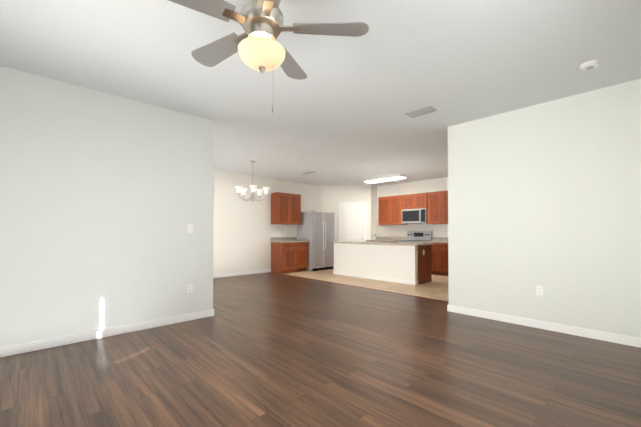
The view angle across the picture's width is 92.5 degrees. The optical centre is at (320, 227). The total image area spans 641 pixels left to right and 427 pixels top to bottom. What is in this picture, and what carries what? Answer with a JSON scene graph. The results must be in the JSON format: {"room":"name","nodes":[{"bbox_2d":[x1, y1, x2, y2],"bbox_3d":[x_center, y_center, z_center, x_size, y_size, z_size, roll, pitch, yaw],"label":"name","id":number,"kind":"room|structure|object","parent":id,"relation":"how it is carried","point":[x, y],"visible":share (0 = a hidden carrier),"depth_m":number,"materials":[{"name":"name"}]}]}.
{"room":"living room","nodes":[
{"label":"living room","id":0,"kind":"room"},
{"bbox_2d":[0,66,213,346],"bbox_3d":[-3.130,-0.160,2.847,4.370,2.740,0.120,1,-1,-44],"label":"wall","id":1,"kind":"structure","parent":0,"point":[106,199],"depth_m":3.38,"materials":[{"name":"white paint"}]},
{"bbox_2d":[0,309,213,357],"bbox_3d":[-3.078,1.163,2.786,4.384,0.094,0.014,1,-1,-44],"label":"baseboard","id":2,"kind":"structure","parent":1,"relation":"attached to","point":[10,350],"depth_m":3.37,"materials":[{"name":"white wood"}]},
{"bbox_2d":[187,284,192,292],"bbox_3d":[-1.733,0.806,4.072,0.070,0.115,0.010,1,-1,-44],"label":"outlet","id":3,"kind":"object","parent":1,"relation":"attached to","point":[189,288],"visible":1,"depth_m":4.07,"materials":[{"name":"white plastic"}]},
{"bbox_2d":[188,224,192,232],"bbox_3d":[-1.732,0.006,4.082,0.070,0.115,0.013,1,-1,-44],"label":"light switch","id":4,"kind":"object","parent":1,"relation":"attached to","point":[190,228],"visible":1,"depth_m":4.08,"materials":[{"name":"white plastic"}]},
{"bbox_2d":[213,170,318,273],"bbox_3d":[-2.950,-0.097,7.652,11.250,2.740,0.120,1,-1,-44],"label":"wall","id":5,"kind":"structure","parent":0,"point":[244,231],"depth_m":8.45,"materials":[{"name":"white paint"}]},
{"bbox_2d":[213,269,270,277],"bbox_3d":[-4.194,1.209,6.360,7.690,0.094,0.014,1,-1,-44],"label":"baseboard","id":6,"kind":"structure","parent":5,"relation":"attached to","point":[240,273],"depth_m":8.28,"materials":[{"name":"white wood"}]},
{"bbox_2d":[271,192,300,224],"bbox_3d":[-1.020,-0.562,9.169,0.870,0.910,0.340,1,-1,-44],"label":"upper cabinet","id":7,"kind":"object","parent":5,"relation":"attached to","point":[285,208],"visible":1,"depth_m":8.97,"materials":[{"name":"brown wood"}]},
{"bbox_2d":[0,272,640,426],"bbox_3d":[-1.696,1.269,3.519,7.800,0.100,7.975,1,-1,-44],"label":"floor","id":8,"kind":"structure","parent":0,"point":[269,349],"depth_m":2.58,"materials":[{"name":"brown wood"}]},
{"bbox_2d":[283,274,448,301],"bbox_3d":[0.586,1.259,6.780,0.040,0.006,4.750,1,-1,-44],"label":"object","id":9,"kind":"structure","parent":8,"relation":"on","point":[373,289],"depth_m":6.22,"materials":[{"name":"brown wood"}]},
{"bbox_2d":[0,0,640,185],"bbox_3d":[-0.344,-1.554,4.840,11.530,0.100,7.975,1,-1,-44],"label":"ceiling","id":10,"kind":"structure","parent":0,"point":[338,116],"depth_m":2.92,"materials":[{"name":"white paint"}]},
{"bbox_2d":[235,161,269,201],"bbox_3d":[-1.526,-1.023,6.790,0.752,0.910,0.752,1,-1,-44],"label":"chandelier","id":11,"kind":"object","parent":10,"relation":"hanging from","point":[239,189],"visible":1,"depth_m":6.75,"materials":[{"name":"white glass"}]},
{"bbox_2d":[168,0,368,112],"bbox_3d":[-0.416,-1.139,1.961,1.298,0.805,1.317,1,-1,-44],"label":"ceiling fan","id":12,"kind":"object","parent":10,"relation":"hanging from","point":[256,45],"visible":1,"depth_m":1.92,"materials":[{"name":"silver metal"}]},
{"bbox_2d":[364,174,406,182],"bbox_3d":[1.843,-1.409,8.831,0.340,0.085,1.240,1,-1,-44],"label":"ceiling light fixture","id":13,"kind":"object","parent":10,"relation":"attached to","point":[386,178],"visible":1,"depth_m":8.67,"materials":[{"name":"white plastic"}]},
{"bbox_2d":[405,106,437,117],"bbox_3d":[1.310,-1.507,4.007,0.200,0.016,0.360,1,-1,-44],"label":"ceiling vent","id":14,"kind":"object","parent":10,"relation":"in","point":[422,111],"visible":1,"depth_m":3.98,"materials":[{"name":"grey metal"}]},
{"bbox_2d":[580,60,599,69],"bbox_3d":[2.511,-1.510,2.859,0.140,0.040,0.140,1,-1,-44],"label":"smoke detector","id":15,"kind":"object","parent":10,"relation":"attached to","point":[589,65],"visible":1,"depth_m":2.83,"materials":[{"name":"white plastic"}]},
{"bbox_2d":[319,185,369,266],"bbox_3d":[0.789,-0.061,10.350,1.804,2.740,0.120,0,-1,1],"label":"wall","id":16,"kind":"structure","parent":0,"point":[331,197],"depth_m":10.30,"materials":[{"name":"white paint"}]},
{"bbox_2d":[339,202,366,240],"bbox_3d":[1.077,0.226,10.321,0.930,2.165,0.156,0,-1,1],"label":"door","id":17,"kind":"structure","parent":16,"relation":"attached to","point":[352,221],"depth_m":10.31,"materials":[{"name":"white"}]},
{"bbox_2d":[272,267,448,300],"bbox_3d":[2.484,1.321,7.489,3.730,0.100,7.975,1,-1,-44],"label":"floor","id":18,"kind":"structure","parent":0,"point":[436,287],"depth_m":6.84,"materials":[{"name":"beige tile"}]},
{"bbox_2d":[270,237,308,273],"bbox_3d":[-0.899,0.787,9.067,0.970,1.010,0.630,1,-1,-44],"label":"base cabinet","id":19,"kind":"object","parent":18,"relation":"on","point":[289,254],"visible":1,"depth_m":8.81,"materials":[{"name":"brown wood"}]},
{"bbox_2d":[297,210,334,270],"bbox_3d":[-0.113,0.394,9.647,0.900,1.810,0.827,1,-1,-44],"label":"refrigerator","id":20,"kind":"object","parent":18,"relation":"on","point":[316,229],"visible":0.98,"depth_m":9.32,"materials":[{"name":"grey metal"}]},
{"bbox_2d":[334,245,431,284],"bbox_3d":[1.496,0.844,7.922,0.754,0.865,2.525,1,-1,-44],"label":"kitchen island","id":21,"kind":"object","parent":18,"relation":"on","point":[405,263],"depth_m":7.31,"materials":[{"name":"white paint"}]},
{"bbox_2d":[330,241,421,244],"bbox_3d":[1.482,0.394,7.946,0.810,0.035,2.650,1,-1,-44],"label":"island countertop","id":22,"kind":"structure","parent":21,"relation":"on","point":[335,242],"depth_m":7.91,"materials":[{"name":"grey stone"}]},
{"bbox_2d":[366,237,406,241],"bbox_3d":[2.113,0.797,9.841,0.630,1.010,1.166,1,-1,-44],"label":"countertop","id":23,"kind":"structure","parent":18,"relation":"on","point":[387,239],"depth_m":9.86,"materials":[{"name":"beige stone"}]},
{"bbox_2d":[397,231,431,242],"bbox_3d":[2.776,0.692,9.096,0.696,1.200,0.804,1,-1,-44],"label":"range","id":24,"kind":"object","parent":18,"relation":"on","point":[416,236],"visible":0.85,"depth_m":9.17,"materials":[{"name":"grey metal"}]},
{"bbox_2d":[422,237,447,275],"bbox_3d":[3.776,0.774,8.091,0.630,1.010,2.006,1,-1,-44],"label":"base cabinet","id":25,"kind":"object","parent":18,"relation":"on","point":[439,249],"visible":0.19,"depth_m":8.27,"materials":[{"name":"brown wood"}]},
{"bbox_2d":[370,185,376,239],"bbox_3d":[1.764,-0.061,10.421,0.360,2.740,0.120,1,-1,-44],"label":"wall","id":26,"kind":"structure","parent":0,"point":[373,209],"depth_m":10.37,"materials":[{"name":"white paint"}]},
{"bbox_2d":[377,177,447,240],"bbox_3d":[3.734,-0.083,8.696,0.120,2.740,7.575,1,-1,-44],"label":"wall","id":27,"kind":"structure","parent":0,"point":[426,186],"depth_m":9.54,"materials":[{"name":"white paint"}]},
{"bbox_2d":[378,190,447,224],"bbox_3d":[3.284,-0.566,8.837,0.340,0.910,3.700,1,-1,-44],"label":"upper cabinet","id":28,"kind":"object","parent":27,"relation":"attached to","point":[391,208],"visible":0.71,"depth_m":9.13,"materials":[{"name":"brown wood"}]},
{"bbox_2d":[402,208,427,223],"bbox_3d":[2.871,-0.346,9.200,0.424,0.431,0.796,1,-1,-44],"label":"microwave","id":29,"kind":"object","parent":28,"relation":"attached to","point":[415,216],"visible":0.94,"depth_m":9.06,"materials":[{"name":"grey metal"}]},
{"bbox_2d":[448,79,640,337],"bbox_3d":[2.649,-0.146,3.858,0.120,2.740,2.055,1,-1,-44],"label":"wall","id":30,"kind":"structure","parent":0,"point":[546,196],"depth_m":3.64,"materials":[{"name":"white paint"}]},
{"bbox_2d":[536,285,542,295],"bbox_3d":[2.665,0.762,3.734,0.010,0.115,0.070,1,-1,-44],"label":"outlet","id":31,"kind":"object","parent":30,"relation":"attached to","point":[539,290],"visible":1,"depth_m":3.73,"materials":[{"name":"white plastic"}]},
{"bbox_2d":[447,305,640,347],"bbox_3d":[2.595,1.176,3.800,0.014,0.094,2.069,1,-1,-44],"label":"baseboard","id":32,"kind":"structure","parent":30,"relation":"attached to","point":[605,336],"depth_m":3.62,"materials":[{"name":"white wood"}]}
]}

